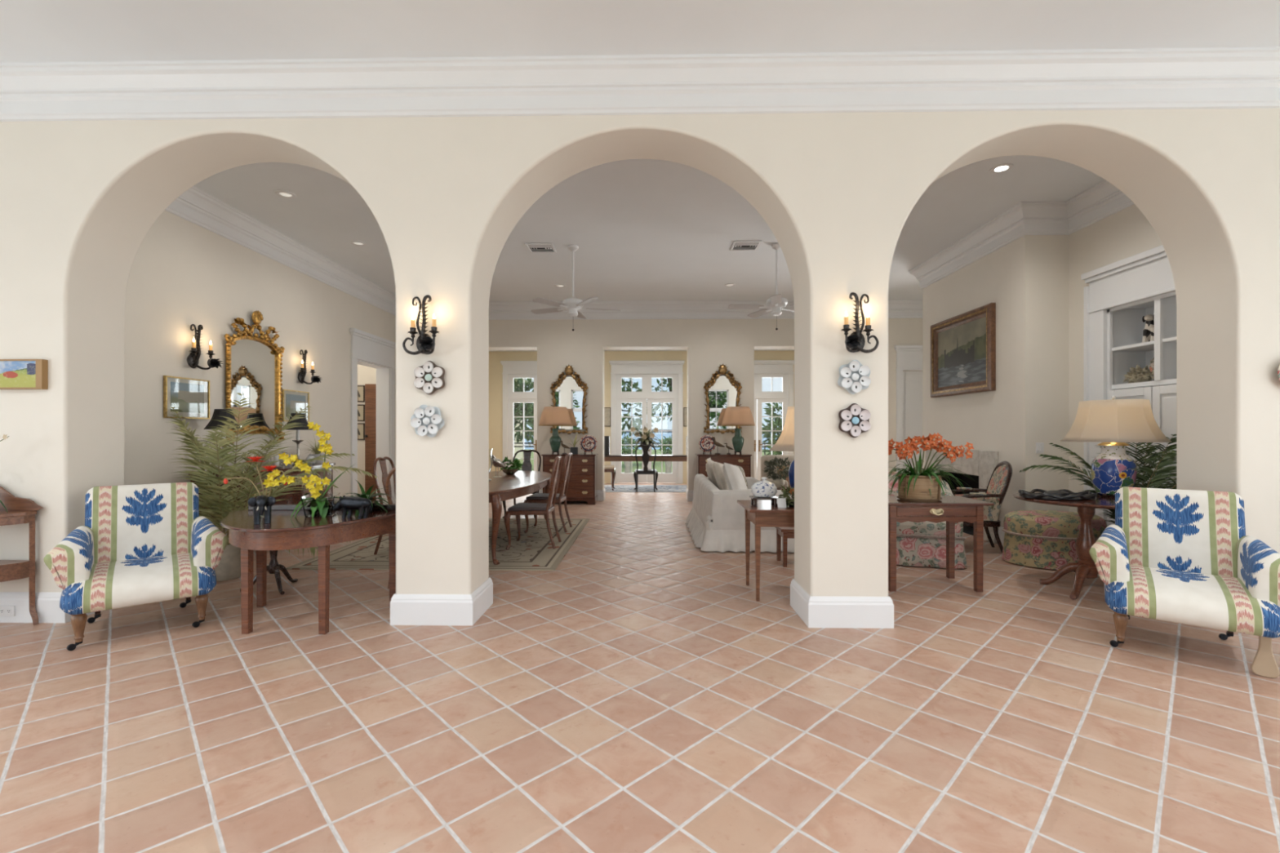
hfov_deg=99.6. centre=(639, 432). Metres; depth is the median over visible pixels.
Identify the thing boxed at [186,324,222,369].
wall sconce
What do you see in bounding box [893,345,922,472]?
trim
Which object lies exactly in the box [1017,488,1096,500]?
tray
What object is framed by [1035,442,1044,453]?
light switch
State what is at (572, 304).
ceiling fan
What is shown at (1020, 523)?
cushion
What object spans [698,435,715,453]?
plate
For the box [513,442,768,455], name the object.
terrace railing
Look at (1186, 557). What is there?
armchair
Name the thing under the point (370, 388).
hall door
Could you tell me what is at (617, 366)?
trim
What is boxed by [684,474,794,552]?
sofa
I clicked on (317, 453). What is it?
spiky plant
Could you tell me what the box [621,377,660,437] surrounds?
tree
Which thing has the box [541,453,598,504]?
dresser
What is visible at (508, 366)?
trim
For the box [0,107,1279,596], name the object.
wall
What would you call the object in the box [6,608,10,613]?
socket
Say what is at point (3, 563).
shelf
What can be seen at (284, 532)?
table
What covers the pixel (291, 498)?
sideboard
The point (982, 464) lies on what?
fireplace surround
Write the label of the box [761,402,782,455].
tree
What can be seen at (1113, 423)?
lamp
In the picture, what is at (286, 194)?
recessed light
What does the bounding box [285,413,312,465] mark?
table lamp
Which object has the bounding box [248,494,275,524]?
elephant figurine
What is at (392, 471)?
dining chair
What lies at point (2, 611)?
socket
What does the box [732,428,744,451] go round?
vase
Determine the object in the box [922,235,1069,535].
wall
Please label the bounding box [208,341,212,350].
candle
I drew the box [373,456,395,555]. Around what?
dining chair
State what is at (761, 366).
trim
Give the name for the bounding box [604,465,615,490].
stool
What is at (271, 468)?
flowers
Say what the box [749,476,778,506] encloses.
tureen
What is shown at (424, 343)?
wall sconce
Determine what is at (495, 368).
wall
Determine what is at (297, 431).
candle
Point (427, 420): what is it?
plate
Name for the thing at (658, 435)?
lake
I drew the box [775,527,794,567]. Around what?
bench
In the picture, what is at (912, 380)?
door
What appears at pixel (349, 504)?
figurine
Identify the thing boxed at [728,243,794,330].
ceiling fan
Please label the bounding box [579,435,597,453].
plate
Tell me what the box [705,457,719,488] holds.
cushion
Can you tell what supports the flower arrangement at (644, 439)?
on the console table at (611, 457)
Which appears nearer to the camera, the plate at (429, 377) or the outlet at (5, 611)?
the plate at (429, 377)
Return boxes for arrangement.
[630,426,661,454]
[760,456,790,487]
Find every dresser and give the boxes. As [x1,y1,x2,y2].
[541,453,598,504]
[694,453,751,476]
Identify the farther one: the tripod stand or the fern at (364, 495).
the tripod stand
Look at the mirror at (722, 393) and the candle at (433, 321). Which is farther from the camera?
the mirror at (722, 393)
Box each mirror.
[223,311,284,444]
[550,364,588,434]
[703,363,742,434]
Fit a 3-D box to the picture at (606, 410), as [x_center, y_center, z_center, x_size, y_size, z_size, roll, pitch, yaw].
[-0.904,-0.400,14.308,0.260,0.500,0.019,0,0,1]
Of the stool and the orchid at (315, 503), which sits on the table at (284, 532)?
the orchid at (315, 503)
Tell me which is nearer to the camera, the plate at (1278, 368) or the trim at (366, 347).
the plate at (1278, 368)
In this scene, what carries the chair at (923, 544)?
on the floor
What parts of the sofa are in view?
backrest, arm, arm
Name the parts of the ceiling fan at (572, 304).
blade, blade, motor, blade, blade, blade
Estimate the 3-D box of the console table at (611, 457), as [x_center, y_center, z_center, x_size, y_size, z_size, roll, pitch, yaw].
[0.154,0.957,13.049,2.500,0.806,0.500,0,0,1]
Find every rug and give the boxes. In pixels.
[285,518,590,570]
[604,484,687,492]
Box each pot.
[214,543,240,581]
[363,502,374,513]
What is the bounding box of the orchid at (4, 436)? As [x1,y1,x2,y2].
[0,434,8,513]
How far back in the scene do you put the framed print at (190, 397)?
5.67 m
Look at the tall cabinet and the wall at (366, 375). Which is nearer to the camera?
the tall cabinet
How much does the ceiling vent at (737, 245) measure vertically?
0.014 m
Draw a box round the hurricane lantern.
[488,448,492,480]
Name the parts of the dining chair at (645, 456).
leg, leg, seat, seat rail, frame, leg, leg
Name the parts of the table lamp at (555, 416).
lamp shade, shade trim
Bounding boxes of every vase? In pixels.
[549,428,561,451]
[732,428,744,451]
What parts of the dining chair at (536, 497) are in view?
leg, leg, seat, seat rail, leg, frame, leg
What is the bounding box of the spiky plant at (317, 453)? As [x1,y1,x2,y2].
[301,434,334,463]
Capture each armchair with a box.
[43,482,228,650]
[760,454,794,499]
[951,461,1012,553]
[1088,486,1279,678]
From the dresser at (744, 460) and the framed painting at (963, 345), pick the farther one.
the dresser at (744, 460)
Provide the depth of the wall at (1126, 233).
5.90 m
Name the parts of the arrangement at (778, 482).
pot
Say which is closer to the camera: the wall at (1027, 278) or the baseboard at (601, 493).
the wall at (1027, 278)
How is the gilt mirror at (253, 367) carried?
attached to the wall at (184, 273)
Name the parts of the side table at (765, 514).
leg, leg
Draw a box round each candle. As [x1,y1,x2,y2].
[191,337,195,347]
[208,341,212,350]
[273,453,282,468]
[296,430,299,439]
[410,315,415,327]
[431,313,435,326]
[844,311,848,324]
[866,311,870,324]
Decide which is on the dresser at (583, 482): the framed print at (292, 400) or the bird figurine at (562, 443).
the bird figurine at (562, 443)
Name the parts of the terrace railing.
rail, rail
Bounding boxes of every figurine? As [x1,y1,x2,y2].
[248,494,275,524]
[332,495,372,519]
[560,440,570,454]
[710,436,724,454]
[724,443,733,454]
[1142,314,1154,342]
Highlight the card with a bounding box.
[776,497,786,507]
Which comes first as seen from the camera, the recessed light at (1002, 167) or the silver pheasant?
the recessed light at (1002, 167)
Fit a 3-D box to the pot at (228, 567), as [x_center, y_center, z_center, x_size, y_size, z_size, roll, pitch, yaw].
[-3.880,1.195,5.050,0.400,0.330,0.400,0,0,1]
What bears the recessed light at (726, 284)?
in the ceiling at (642, 229)
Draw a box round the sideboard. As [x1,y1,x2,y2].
[188,462,335,518]
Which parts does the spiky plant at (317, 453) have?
pot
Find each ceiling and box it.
[0,0,1279,302]
[488,349,794,351]
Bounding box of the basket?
[897,473,941,501]
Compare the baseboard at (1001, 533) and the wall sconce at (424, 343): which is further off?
the baseboard at (1001, 533)
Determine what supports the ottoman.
on the floor
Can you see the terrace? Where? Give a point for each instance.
(621, 472)
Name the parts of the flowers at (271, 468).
flower, stem, flower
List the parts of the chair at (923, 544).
backrest, seat, arm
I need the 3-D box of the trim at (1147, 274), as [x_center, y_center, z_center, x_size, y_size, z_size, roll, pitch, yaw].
[4.785,-0.170,5.000,0.090,3.060,1.670,0,0,1]
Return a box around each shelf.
[0,560,31,568]
[1111,340,1154,351]
[1162,336,1176,342]
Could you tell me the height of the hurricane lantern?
0.400 m
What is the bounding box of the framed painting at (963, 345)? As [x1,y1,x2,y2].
[930,302,995,397]
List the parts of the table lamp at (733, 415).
shade trim, lamp shade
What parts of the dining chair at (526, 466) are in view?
leg, frame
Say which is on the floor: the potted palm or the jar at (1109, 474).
the potted palm
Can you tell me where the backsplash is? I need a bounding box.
[0,486,43,511]
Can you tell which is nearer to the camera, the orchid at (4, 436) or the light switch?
the orchid at (4, 436)
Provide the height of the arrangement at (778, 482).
0.482 m
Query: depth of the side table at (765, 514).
4.34 m
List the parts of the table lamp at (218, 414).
lamp shade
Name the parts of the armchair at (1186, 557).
arm, leg, backrest, seat, arm, leg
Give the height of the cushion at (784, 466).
0.391 m
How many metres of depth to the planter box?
10.27 m
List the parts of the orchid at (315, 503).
flower, flower, flower, flower, flower, flower, flower, flower, flower, flower, stem, flower, flower, flower, flower, flower, flower, flower, flower, flower, flower, flower, pot, flower, flower, flower, flower, flower, flower, flower, flower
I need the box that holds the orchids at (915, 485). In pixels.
[888,432,975,501]
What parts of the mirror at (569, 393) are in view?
glass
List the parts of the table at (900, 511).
leg, frame, scalloped rail, drawer, handle, leg, leg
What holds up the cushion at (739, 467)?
on the sofa
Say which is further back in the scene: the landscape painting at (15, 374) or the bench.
the bench
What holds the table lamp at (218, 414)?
on the sideboard
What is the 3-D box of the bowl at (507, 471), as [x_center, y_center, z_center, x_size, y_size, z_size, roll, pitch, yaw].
[-1.861,0.568,7.755,0.240,0.080,0.236,0,0,1]
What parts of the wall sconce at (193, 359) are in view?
arm, stem, arm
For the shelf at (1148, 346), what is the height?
0.030 m
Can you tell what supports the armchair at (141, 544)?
on the floor
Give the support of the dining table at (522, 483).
on the area rug at (534, 551)
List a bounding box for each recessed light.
[275,190,296,198]
[350,240,366,245]
[555,284,565,287]
[724,283,735,286]
[989,163,1013,173]
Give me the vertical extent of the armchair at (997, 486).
1.039 m
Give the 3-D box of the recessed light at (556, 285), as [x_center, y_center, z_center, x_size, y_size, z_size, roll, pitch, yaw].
[-1.387,-2.544,9.416,0.194,0.012,0.194,0,0,1]
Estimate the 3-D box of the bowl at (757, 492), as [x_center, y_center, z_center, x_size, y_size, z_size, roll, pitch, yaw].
[1.036,0.501,4.512,0.210,0.074,0.167,0,0,1]
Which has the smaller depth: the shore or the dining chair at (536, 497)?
the dining chair at (536, 497)
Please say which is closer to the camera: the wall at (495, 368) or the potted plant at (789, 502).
the potted plant at (789, 502)
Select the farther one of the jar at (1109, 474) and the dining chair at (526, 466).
the dining chair at (526, 466)
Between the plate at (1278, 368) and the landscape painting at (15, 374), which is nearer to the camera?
the plate at (1278, 368)
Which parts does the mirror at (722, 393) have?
glass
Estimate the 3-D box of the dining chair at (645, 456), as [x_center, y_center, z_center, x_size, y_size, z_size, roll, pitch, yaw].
[0.133,0.821,12.469,0.577,1.075,0.601,0,0,1]
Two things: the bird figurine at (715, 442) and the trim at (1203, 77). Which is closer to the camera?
the trim at (1203, 77)
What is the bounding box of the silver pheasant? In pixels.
[491,454,514,477]
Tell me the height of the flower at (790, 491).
0.055 m
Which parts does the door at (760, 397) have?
handle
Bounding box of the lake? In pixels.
[522,432,780,449]
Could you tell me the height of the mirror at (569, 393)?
1.392 m
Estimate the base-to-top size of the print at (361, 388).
0.330 m
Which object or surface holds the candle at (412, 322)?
on the wall sconce at (424, 343)
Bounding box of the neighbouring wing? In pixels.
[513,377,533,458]
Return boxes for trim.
[0,46,1279,121]
[164,179,1134,319]
[349,328,395,504]
[500,360,537,466]
[608,360,684,484]
[754,360,794,454]
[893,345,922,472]
[1080,244,1175,524]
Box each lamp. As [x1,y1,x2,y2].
[204,408,242,472]
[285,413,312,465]
[538,406,572,453]
[721,406,755,454]
[768,406,794,488]
[1060,395,1171,497]
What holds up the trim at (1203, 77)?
attached to the wall at (837, 193)
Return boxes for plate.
[410,404,444,437]
[413,360,444,395]
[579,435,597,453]
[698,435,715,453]
[837,360,871,394]
[838,403,871,438]
[1148,356,1154,380]
[1277,364,1279,380]
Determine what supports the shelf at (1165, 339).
attached to the tall cabinet
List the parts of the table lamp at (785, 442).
lamp shade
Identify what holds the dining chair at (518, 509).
on the area rug at (534, 551)
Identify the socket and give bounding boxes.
[0,608,4,613]
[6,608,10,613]
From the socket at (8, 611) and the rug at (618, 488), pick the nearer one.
the socket at (8, 611)
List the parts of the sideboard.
door, drawer, door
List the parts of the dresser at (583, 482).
drawer, drawer, drawer, drawer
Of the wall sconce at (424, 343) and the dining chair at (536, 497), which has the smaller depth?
the wall sconce at (424, 343)
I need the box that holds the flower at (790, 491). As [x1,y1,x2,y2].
[788,488,794,494]
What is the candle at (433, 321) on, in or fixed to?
on the wall sconce at (424, 343)
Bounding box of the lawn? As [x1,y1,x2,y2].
[515,449,782,472]
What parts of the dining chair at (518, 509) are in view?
leg, leg, seat, seat rail, leg, frame, leg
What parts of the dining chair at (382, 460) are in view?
leg, frame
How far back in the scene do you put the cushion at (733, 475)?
6.65 m
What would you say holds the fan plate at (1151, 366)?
on the tall cabinet
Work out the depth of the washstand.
3.83 m
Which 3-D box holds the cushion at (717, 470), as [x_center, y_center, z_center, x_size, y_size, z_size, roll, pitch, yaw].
[1.111,0.619,7.241,0.242,0.457,0.484,0,0,23]
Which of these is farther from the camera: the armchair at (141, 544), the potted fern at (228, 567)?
the potted fern at (228, 567)
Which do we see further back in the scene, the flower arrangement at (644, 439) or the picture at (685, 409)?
the picture at (685, 409)
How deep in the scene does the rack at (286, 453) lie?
6.66 m
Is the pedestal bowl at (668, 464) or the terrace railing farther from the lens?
the terrace railing
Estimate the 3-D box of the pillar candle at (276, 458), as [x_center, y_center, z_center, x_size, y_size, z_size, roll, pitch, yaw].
[-4.355,0.347,6.479,0.120,0.165,0.120,0,0,1]
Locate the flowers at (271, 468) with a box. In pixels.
[223,455,287,517]
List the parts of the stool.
seat, seat rail, leg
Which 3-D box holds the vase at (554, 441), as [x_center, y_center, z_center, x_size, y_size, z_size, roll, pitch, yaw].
[-1.615,0.149,10.331,0.230,0.440,0.228,0,0,1]
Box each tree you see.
[513,377,533,446]
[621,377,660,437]
[651,377,671,452]
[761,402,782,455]
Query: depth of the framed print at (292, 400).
7.37 m
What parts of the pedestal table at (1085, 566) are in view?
leg, leg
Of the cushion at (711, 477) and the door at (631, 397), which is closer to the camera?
the cushion at (711, 477)
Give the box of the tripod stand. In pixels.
[240,550,297,595]
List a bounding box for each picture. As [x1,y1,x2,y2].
[604,407,610,426]
[683,407,687,426]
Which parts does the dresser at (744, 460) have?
drawer, drawer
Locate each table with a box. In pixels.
[220,504,395,634]
[395,471,551,564]
[604,454,687,461]
[737,500,794,601]
[777,485,790,490]
[888,495,994,591]
[1013,491,1115,599]
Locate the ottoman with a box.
[1001,510,1106,569]
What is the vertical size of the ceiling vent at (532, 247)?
0.014 m
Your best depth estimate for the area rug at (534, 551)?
6.11 m
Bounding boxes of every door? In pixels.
[364,383,376,501]
[507,373,537,471]
[615,373,678,483]
[754,373,788,480]
[902,370,922,472]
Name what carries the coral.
on the tall cabinet
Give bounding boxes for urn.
[621,435,639,473]
[657,435,671,473]
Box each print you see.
[163,375,209,418]
[281,389,309,422]
[357,385,364,402]
[357,404,364,421]
[357,423,364,439]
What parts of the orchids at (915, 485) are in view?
flower, flower, flower, flower, flower, flower, flower, stem, flower, flower, flower, flower, flower, flower, flower, flower, flower, flower, flower, flower, flower, flower, flower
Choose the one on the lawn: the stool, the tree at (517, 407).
the tree at (517, 407)
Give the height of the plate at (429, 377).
0.242 m
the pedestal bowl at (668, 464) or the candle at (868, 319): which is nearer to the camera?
the candle at (868, 319)
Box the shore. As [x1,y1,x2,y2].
[522,429,777,432]
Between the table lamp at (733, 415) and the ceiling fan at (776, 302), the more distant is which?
the table lamp at (733, 415)
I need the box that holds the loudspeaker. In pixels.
[604,435,609,455]
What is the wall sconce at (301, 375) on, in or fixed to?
attached to the wall at (184, 273)
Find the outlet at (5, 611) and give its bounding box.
[0,605,14,616]
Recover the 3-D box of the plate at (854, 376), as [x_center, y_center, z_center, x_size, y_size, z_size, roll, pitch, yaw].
[1.485,-0.382,3.748,0.225,0.241,0.052,0,0,1]
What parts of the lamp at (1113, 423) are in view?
lamp shade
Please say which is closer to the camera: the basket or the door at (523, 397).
the basket
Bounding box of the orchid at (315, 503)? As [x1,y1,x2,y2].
[262,422,354,518]
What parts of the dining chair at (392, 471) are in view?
frame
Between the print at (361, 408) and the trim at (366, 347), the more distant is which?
the print at (361, 408)
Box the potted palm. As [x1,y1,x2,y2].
[1019,434,1176,523]
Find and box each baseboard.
[0,532,893,628]
[395,488,693,501]
[998,526,1004,546]
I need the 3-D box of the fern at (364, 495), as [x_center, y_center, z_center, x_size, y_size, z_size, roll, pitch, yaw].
[-2.097,0.535,4.122,0.446,0.332,0.420,0,0,1]
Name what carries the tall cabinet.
on the floor
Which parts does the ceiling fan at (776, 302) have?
blade, blade, blade, motor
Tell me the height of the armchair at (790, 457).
0.980 m
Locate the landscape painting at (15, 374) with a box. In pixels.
[0,359,48,389]
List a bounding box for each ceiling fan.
[530,244,621,331]
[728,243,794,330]
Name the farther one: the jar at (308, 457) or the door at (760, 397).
the door at (760, 397)
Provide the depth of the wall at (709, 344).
10.68 m
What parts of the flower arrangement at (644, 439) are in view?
flower, flower, flower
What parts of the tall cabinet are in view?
door, door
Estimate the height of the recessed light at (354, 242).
0.012 m
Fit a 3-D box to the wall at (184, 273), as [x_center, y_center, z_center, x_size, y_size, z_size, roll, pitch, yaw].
[-4.857,-0.595,7.758,0.250,3.910,6.840,0,0,1]
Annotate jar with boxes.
[306,455,315,464]
[1090,445,1137,495]
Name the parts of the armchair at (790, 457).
arm, backrest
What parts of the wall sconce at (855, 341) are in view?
arm, stem, arm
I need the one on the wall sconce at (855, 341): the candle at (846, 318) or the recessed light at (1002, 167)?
the candle at (846, 318)
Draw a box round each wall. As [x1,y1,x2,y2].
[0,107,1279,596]
[124,210,395,532]
[357,364,376,497]
[488,318,922,490]
[488,351,794,483]
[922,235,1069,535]
[1069,204,1162,512]
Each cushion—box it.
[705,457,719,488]
[711,462,728,489]
[722,462,747,489]
[734,465,747,488]
[777,464,790,486]
[1003,510,1106,537]
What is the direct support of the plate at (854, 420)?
attached to the wall at (837, 193)
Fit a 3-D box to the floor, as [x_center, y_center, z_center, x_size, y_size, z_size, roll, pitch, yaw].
[0.098,1.460,5.449,16.000,0.200,18.100,0,0,1]
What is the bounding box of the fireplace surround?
[925,448,998,543]
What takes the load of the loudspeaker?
on the console table at (611, 457)
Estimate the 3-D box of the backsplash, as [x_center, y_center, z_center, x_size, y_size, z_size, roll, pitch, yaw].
[-4.652,0.463,3.851,0.818,0.206,0.015,0,0,1]
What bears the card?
on the side table at (765, 514)
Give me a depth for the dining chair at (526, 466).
9.03 m
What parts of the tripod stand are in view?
leg, leg, leg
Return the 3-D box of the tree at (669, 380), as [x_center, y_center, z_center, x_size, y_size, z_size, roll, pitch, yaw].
[1.439,-3.054,26.877,4.256,9.100,4.388,0,0,-42]
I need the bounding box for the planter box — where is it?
[568,433,578,453]
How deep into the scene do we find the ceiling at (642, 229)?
3.57 m
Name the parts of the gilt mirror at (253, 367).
glass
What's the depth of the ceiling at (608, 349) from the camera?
14.20 m
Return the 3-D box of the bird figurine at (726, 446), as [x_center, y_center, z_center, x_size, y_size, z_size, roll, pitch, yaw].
[1.685,0.313,10.271,0.181,0.213,0.074,0,0,1]
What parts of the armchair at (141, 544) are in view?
arm, leg, leg, seat, backrest, leg, arm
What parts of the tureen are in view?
lid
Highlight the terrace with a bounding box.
[621,471,675,483]
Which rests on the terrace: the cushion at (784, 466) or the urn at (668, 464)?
the urn at (668, 464)
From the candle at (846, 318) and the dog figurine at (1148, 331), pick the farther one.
the dog figurine at (1148, 331)
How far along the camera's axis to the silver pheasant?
7.25 m
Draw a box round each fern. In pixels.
[168,392,377,581]
[337,480,395,515]
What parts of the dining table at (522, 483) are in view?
leg, leg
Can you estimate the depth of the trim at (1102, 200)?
7.15 m
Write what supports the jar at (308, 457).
on the sideboard
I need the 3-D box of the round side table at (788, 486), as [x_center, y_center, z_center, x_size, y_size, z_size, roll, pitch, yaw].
[2.064,1.087,8.014,0.500,0.545,0.500,0,0,1]
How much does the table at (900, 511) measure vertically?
0.760 m
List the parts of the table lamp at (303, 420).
lamp shade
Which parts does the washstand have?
drawer, leg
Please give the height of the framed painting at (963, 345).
1.080 m
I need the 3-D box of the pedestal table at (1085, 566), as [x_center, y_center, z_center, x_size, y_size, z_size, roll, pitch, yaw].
[3.885,0.968,4.711,1.050,0.786,1.050,0,0,1]
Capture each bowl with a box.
[502,468,518,475]
[662,453,671,473]
[751,488,777,497]
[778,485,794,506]
[786,501,794,506]
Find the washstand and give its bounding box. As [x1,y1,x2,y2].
[0,486,43,625]
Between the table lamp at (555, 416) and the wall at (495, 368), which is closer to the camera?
the table lamp at (555, 416)
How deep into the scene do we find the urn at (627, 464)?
16.13 m
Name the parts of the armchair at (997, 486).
panel, arm, arm, seat rail, panel, leg, panel, leg, frame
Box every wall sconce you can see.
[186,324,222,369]
[297,349,321,384]
[402,294,439,355]
[841,292,879,352]
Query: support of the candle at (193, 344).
on the wall sconce at (193, 359)
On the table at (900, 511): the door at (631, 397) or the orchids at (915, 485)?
the orchids at (915, 485)
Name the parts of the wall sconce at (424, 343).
arm, stem, arm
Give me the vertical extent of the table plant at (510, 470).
0.265 m
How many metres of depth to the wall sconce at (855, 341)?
3.71 m
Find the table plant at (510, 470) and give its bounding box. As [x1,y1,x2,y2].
[498,456,523,475]
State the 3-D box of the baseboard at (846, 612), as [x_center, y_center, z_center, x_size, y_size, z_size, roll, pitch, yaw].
[0.112,1.254,6.248,13.600,0.212,4.942,0,0,1]
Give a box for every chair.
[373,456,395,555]
[385,467,395,588]
[502,449,541,518]
[504,455,561,550]
[524,452,573,533]
[633,444,657,492]
[888,471,967,568]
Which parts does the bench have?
leg, seat, leg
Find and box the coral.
[1122,364,1154,383]
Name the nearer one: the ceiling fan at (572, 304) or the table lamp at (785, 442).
the table lamp at (785, 442)
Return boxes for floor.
[0,482,1279,852]
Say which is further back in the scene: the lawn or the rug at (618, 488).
the lawn
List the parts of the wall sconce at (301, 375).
arm, stem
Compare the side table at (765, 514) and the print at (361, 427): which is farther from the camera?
the print at (361, 427)
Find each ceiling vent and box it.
[524,243,556,253]
[729,240,762,250]
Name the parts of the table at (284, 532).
leg, leg, rail, leg, leg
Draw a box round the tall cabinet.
[1106,291,1176,526]

